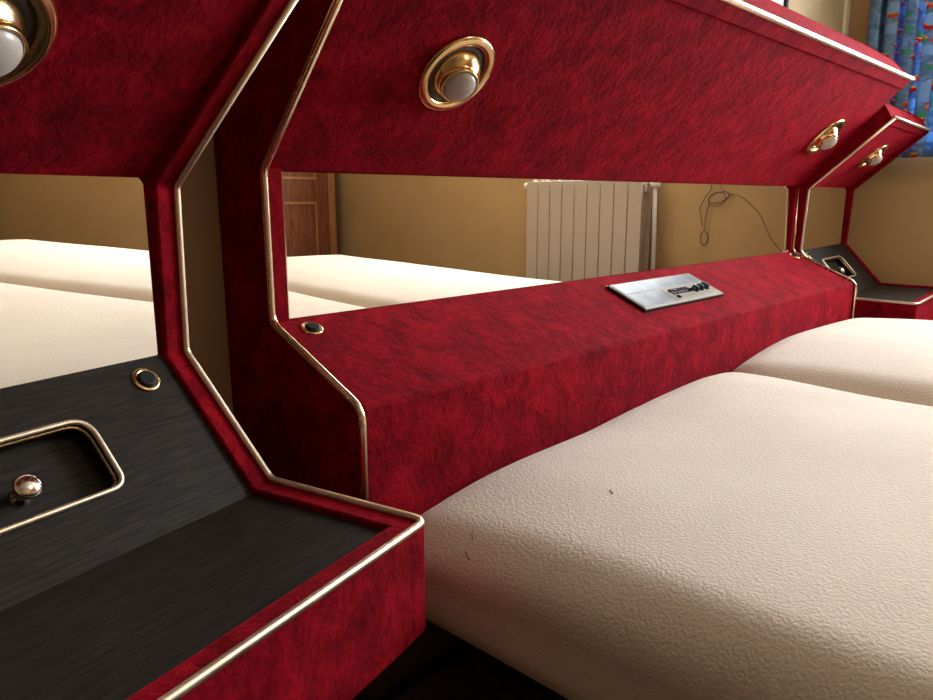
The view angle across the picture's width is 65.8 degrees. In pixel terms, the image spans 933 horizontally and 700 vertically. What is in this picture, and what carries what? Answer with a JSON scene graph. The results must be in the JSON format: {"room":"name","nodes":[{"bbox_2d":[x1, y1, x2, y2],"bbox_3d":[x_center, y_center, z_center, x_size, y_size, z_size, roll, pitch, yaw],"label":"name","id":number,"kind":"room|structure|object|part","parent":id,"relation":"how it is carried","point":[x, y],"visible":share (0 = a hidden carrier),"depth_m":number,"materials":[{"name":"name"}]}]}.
{"room":"bedroom","nodes":[
{"label":"bedroom","id":0,"kind":"room"},
{"bbox_2d":[181,0,852,415],"bbox_3d":[-0.312,-0.664,1.022,0.100,2.500,5.400,11,16,43],"label":"wall","id":1,"kind":"structure","parent":0,"point":[205,289],"depth_m":1.01,"materials":[{"name":"beige paint"}]},
{"bbox_2d":[772,0,788,7],"bbox_3d":[0.793,-1.271,1.963,0.021,0.600,0.500,11,16,43],"label":"picture frame","id":2,"kind":"object","parent":1,"relation":"attached to","point":[785,3],"visible":0.02,"depth_m":2.17,"materials":[{"name":"black plastic"}]},
{"bbox_2d":[772,0,783,5],"bbox_3d":[0.790,-1.272,1.965,0.012,0.568,0.468,11,16,43],"label":"print","id":3,"kind":"object","parent":2,"relation":"attached to","point":[781,2],"depth_m":2.16,"materials":[{"name":"glass"}]},
{"bbox_3d":[0.793,-1.271,1.963,0.021,0.600,0.500,11,16,43],"label":"frame","id":4,"kind":"part","parent":2,"relation":"part of","materials":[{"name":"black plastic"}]},
{"bbox_2d":[847,0,932,285],"bbox_3d":[2.872,-0.765,1.465,3.820,2.500,0.300,11,16,43],"label":"wall","id":5,"kind":"structure","parent":0,"point":[891,226],"depth_m":2.62,"materials":[{"name":"beige paint"}]},
{"bbox_3d":[2.241,-1.920,1.549,2.460,0.024,0.024,11,16,43],"label":"curtain rod","id":6,"kind":"object","parent":5,"relation":"attached to","visible":0},
{"bbox_2d":[866,0,932,157],"bbox_3d":[1.597,-1.345,2.312,0.505,1.402,0.074,11,16,43],"label":"curtain","id":7,"kind":"object","parent":6,"relation":"hanging from","point":[901,30],"visible":0.56,"depth_m":2.46,"materials":[{"name":"blue fabric"}]},
{"bbox_3d":[0.989,0.881,-0.165,3.820,0.050,5.100,11,16,43],"label":"floor","id":8,"kind":"structure","parent":0,"visible":0},
{"bbox_2d":[0,0,425,699],"bbox_3d":[-0.359,0.141,0.566,0.439,1.106,0.540,6,13,29],"label":"nightstand","id":9,"kind":"object","parent":8,"relation":"on","point":[149,550],"visible":1,"depth_m":0.66,"materials":[{"name":"red fabric"}]},
{"bbox_3d":[-0.386,0.123,0.629,0.031,0.031,0.024,6,13,29],"label":"knob","id":10,"kind":"part","parent":9,"relation":"part of","materials":[{"name":"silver metal"}]},
{"bbox_2d":[0,0,57,86],"bbox_3d":[-0.351,-0.228,0.509,0.094,0.081,0.116,11,16,43],"label":"spotlight","id":11,"kind":"object","parent":9,"relation":"attached to","point":[28,28],"depth_m":0.53,"materials":[{"name":"metal"}]},
{"bbox_3d":[-0.406,0.118,0.594,0.059,0.064,0.242,6,13,29],"label":"recess rail","id":12,"kind":"part","parent":9,"relation":"part of","materials":[{"name":"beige metal"}]},
{"bbox_2d":[0,174,160,387],"bbox_3d":[-0.464,-0.047,0.588,0.010,0.194,0.481,6,13,29],"label":"mirror","id":13,"kind":"object","parent":9,"relation":"on","point":[80,254],"depth_m":0.72,"materials":[{"name":"white mirror"}]},
{"bbox_3d":[-0.408,0.122,0.590,0.131,0.143,0.482,6,13,29],"label":"sloped panel","id":14,"kind":"part","parent":9,"relation":"part of","materials":[{"name":"black wood"}]},
{"bbox_2d":[0,494,382,699],"bbox_3d":[-0.281,0.216,0.536,0.201,0.020,0.482,6,13,29],"label":"shelf","id":15,"kind":"object","parent":9,"relation":"attached to","point":[126,616],"depth_m":0.58,"materials":[{"name":"black wood"}]},
{"bbox_3d":[-0.235,-0.092,0.744,0.434,0.723,0.026,6,13,29],"label":"panel","id":16,"kind":"part","parent":9,"relation":"part of","materials":[{"name":"red fabric"}]},
{"bbox_3d":[-0.313,-0.052,0.498,0.332,0.515,0.540,6,13,29],"label":"edge trim","id":17,"kind":"part","parent":9,"relation":"part of","materials":[{"name":"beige metal"}]},
{"bbox_2d":[214,0,914,699],"bbox_3d":[0.429,-0.143,1.535,0.401,1.266,1.812,11,16,43],"label":"headboard","id":18,"kind":"object","parent":8,"relation":"on","point":[462,241],"visible":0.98,"depth_m":1.10,"materials":[{"name":"red fabric"}]},
{"bbox_3d":[-0.251,-0.137,0.950,0.011,0.199,0.021,11,16,43],"label":"post","id":19,"kind":"part","parent":18,"relation":"part of","materials":[{"name":"red fabric"}]},
{"bbox_3d":[-0.203,-0.160,0.877,0.393,0.962,0.009,11,16,43],"label":"panel","id":20,"kind":"part","parent":18,"relation":"part of","materials":[{"name":"red fabric"}]},
{"bbox_3d":[-0.159,-0.082,0.848,0.283,0.812,0.010,11,16,43],"label":"edge trim","id":21,"kind":"part","parent":18,"relation":"part of","materials":[{"name":"gold metal"}]},
{"bbox_2d":[417,35,494,110],"bbox_3d":[-0.013,-0.367,0.960,0.087,0.086,0.118,11,16,43],"label":"spotlight","id":22,"kind":"object","parent":18,"relation":"attached to","point":[454,72],"depth_m":0.94,"materials":[{"name":"metal"}]},
{"bbox_3d":[0.327,-0.275,1.609,0.109,0.195,1.792,11,16,43],"label":"panel","id":23,"kind":"part","parent":18,"relation":"part of","materials":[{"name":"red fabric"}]},
{"bbox_2d":[281,172,794,318],"bbox_3d":[0.371,-0.267,1.573,0.006,0.193,1.758,11,16,43],"label":"mirror","id":24,"kind":"object","parent":18,"relation":"on","point":[353,244],"depth_m":1.25,"materials":[{"name":"mirror"}]},
{"bbox_3d":[0.375,-0.104,1.454,0.043,0.020,0.122,11,16,43],"label":"blank plate","id":25,"kind":"part","parent":18,"relation":"part of","materials":[{"name":"metal"}]},
{"bbox_3d":[0.430,-0.126,1.536,0.091,0.046,0.333,11,16,43],"label":"control panel","id":26,"kind":"part","parent":18,"relation":"part of","materials":[{"name":"metal"}]},
{"bbox_3d":[0.489,-0.129,1.568,0.043,0.020,0.194,11,16,43],"label":"plate","id":27,"kind":"part","parent":18,"relation":"part of","materials":[{"name":"metal"}]},
{"bbox_3d":[0.501,-0.136,1.581,0.019,0.016,0.019,0,12,2],"label":"knob","id":28,"kind":"part","parent":18,"relation":"part of","materials":[{"name":"black plastic"}]},
{"bbox_3d":[0.516,-0.141,1.598,0.021,0.017,0.022,11,16,43],"label":"knob","id":29,"kind":"part","parent":18,"relation":"part of","materials":[{"name":"black plastic"}]},
{"bbox_3d":[0.533,-0.145,1.617,0.023,0.017,0.024,11,16,43],"label":"knob","id":30,"kind":"part","parent":18,"relation":"part of","materials":[{"name":"black plastic"}]},
{"bbox_3d":[0.990,-0.399,2.192,0.011,0.199,0.013,11,16,43],"label":"post","id":31,"kind":"part","parent":18,"relation":"part of","materials":[{"name":"red fabric"}]},
{"bbox_3d":[0.566,-0.593,1.302,0.012,0.012,1.800,11,16,43],"label":"trim","id":32,"kind":"part","parent":18,"relation":"part of","materials":[{"name":"beige metal"}]},
{"bbox_3d":[1.070,-0.219,2.166,0.198,0.537,0.010,11,16,43],"label":"edge trim","id":33,"kind":"part","parent":18,"relation":"part of","materials":[{"name":"gold metal"}]},
{"bbox_2d":[806,119,844,153],"bbox_3d":[0.966,-0.573,1.940,0.087,0.086,0.118,11,16,43],"label":"spotlight","id":34,"kind":"object","parent":18,"relation":"attached to","point":[826,137],"depth_m":1.91,"materials":[{"name":"metal"}]},
{"bbox_3d":[1.054,-0.425,2.135,0.393,0.962,0.006,11,16,43],"label":"panel","id":35,"kind":"part","parent":18,"relation":"part of","materials":[{"name":"red fabric"}]},
{"bbox_2d":[795,103,932,319],"bbox_3d":[1.282,-0.242,2.353,0.439,1.119,0.537,10,15,40],"label":"nightstand","id":36,"kind":"object","parent":8,"relation":"on","point":[826,196],"visible":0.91,"depth_m":2.28,"materials":[{"name":"red fabric"}]},
{"bbox_2d":[803,187,849,249],"bbox_3d":[1.192,-0.441,2.394,0.010,0.194,0.481,10,15,40],"label":"mirror","id":37,"kind":"object","parent":36,"relation":"on","point":[828,213],"depth_m":2.41,"materials":[{"name":"white mirror"}]},
{"bbox_3d":[1.228,-0.272,2.373,0.061,0.066,0.220,10,15,40],"label":"recess rail","id":38,"kind":"part","parent":36,"relation":"part of","materials":[{"name":"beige metal"}]},
{"bbox_3d":[1.241,-0.270,2.387,0.131,0.143,0.482,10,15,40],"label":"sloped panel","id":39,"kind":"part","parent":36,"relation":"part of","materials":[{"name":"black wood"}]},
{"bbox_3d":[1.229,-0.258,2.375,0.031,0.031,0.024,10,15,40],"label":"knob","id":40,"kind":"part","parent":36,"relation":"part of","materials":[{"name":"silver metal"}]},
{"bbox_2d":[857,144,888,167],"bbox_3d":[1.290,-0.616,2.289,0.081,0.071,0.103,11,16,43],"label":"spotlight","id":41,"kind":"object","parent":36,"relation":"attached to","point":[875,156],"depth_m":2.27,"materials":[{"name":"metal"}]},
{"bbox_3d":[1.448,-0.476,2.503,0.434,0.723,0.026,10,15,40],"label":"panel","id":42,"kind":"part","parent":36,"relation":"part of","materials":[{"name":"red fabric"}]},
{"bbox_2d":[857,285,932,301],"bbox_3d":[1.351,-0.171,2.309,0.201,0.020,0.482,10,15,40],"label":"shelf","id":43,"kind":"object","parent":36,"relation":"attached to","point":[906,293],"depth_m":2.34,"materials":[{"name":"black wood"}]},
{"bbox_3d":[1.361,-0.686,2.192,0.009,0.009,0.532,10,15,40],"label":"trim","id":44,"kind":"part","parent":36,"relation":"part of","materials":[{"name":"beige metal"}]},
{"bbox_3d":[1.226,0.513,0.785,2.085,0.281,2.050,11,16,43],"label":"bed base","id":45,"kind":"object","parent":8,"relation":"on","visible":0},
{"bbox_2d":[420,372,932,699],"bbox_3d":[0.906,0.291,0.517,1.978,0.249,0.918,11,16,43],"label":"mattress","id":46,"kind":"object","parent":45,"relation":"on","point":[756,537],"visible":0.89,"depth_m":0.73,"materials":[{"name":"white leather"}]},
{"bbox_2d":[733,318,932,406],"bbox_3d":[1.502,0.158,1.113,1.978,0.263,0.780,11,16,43],"label":"mattress","id":47,"kind":"object","parent":45,"relation":"on","point":[884,358],"visible":0.58,"depth_m":1.46,"materials":[{"name":"white leather"}]}
]}

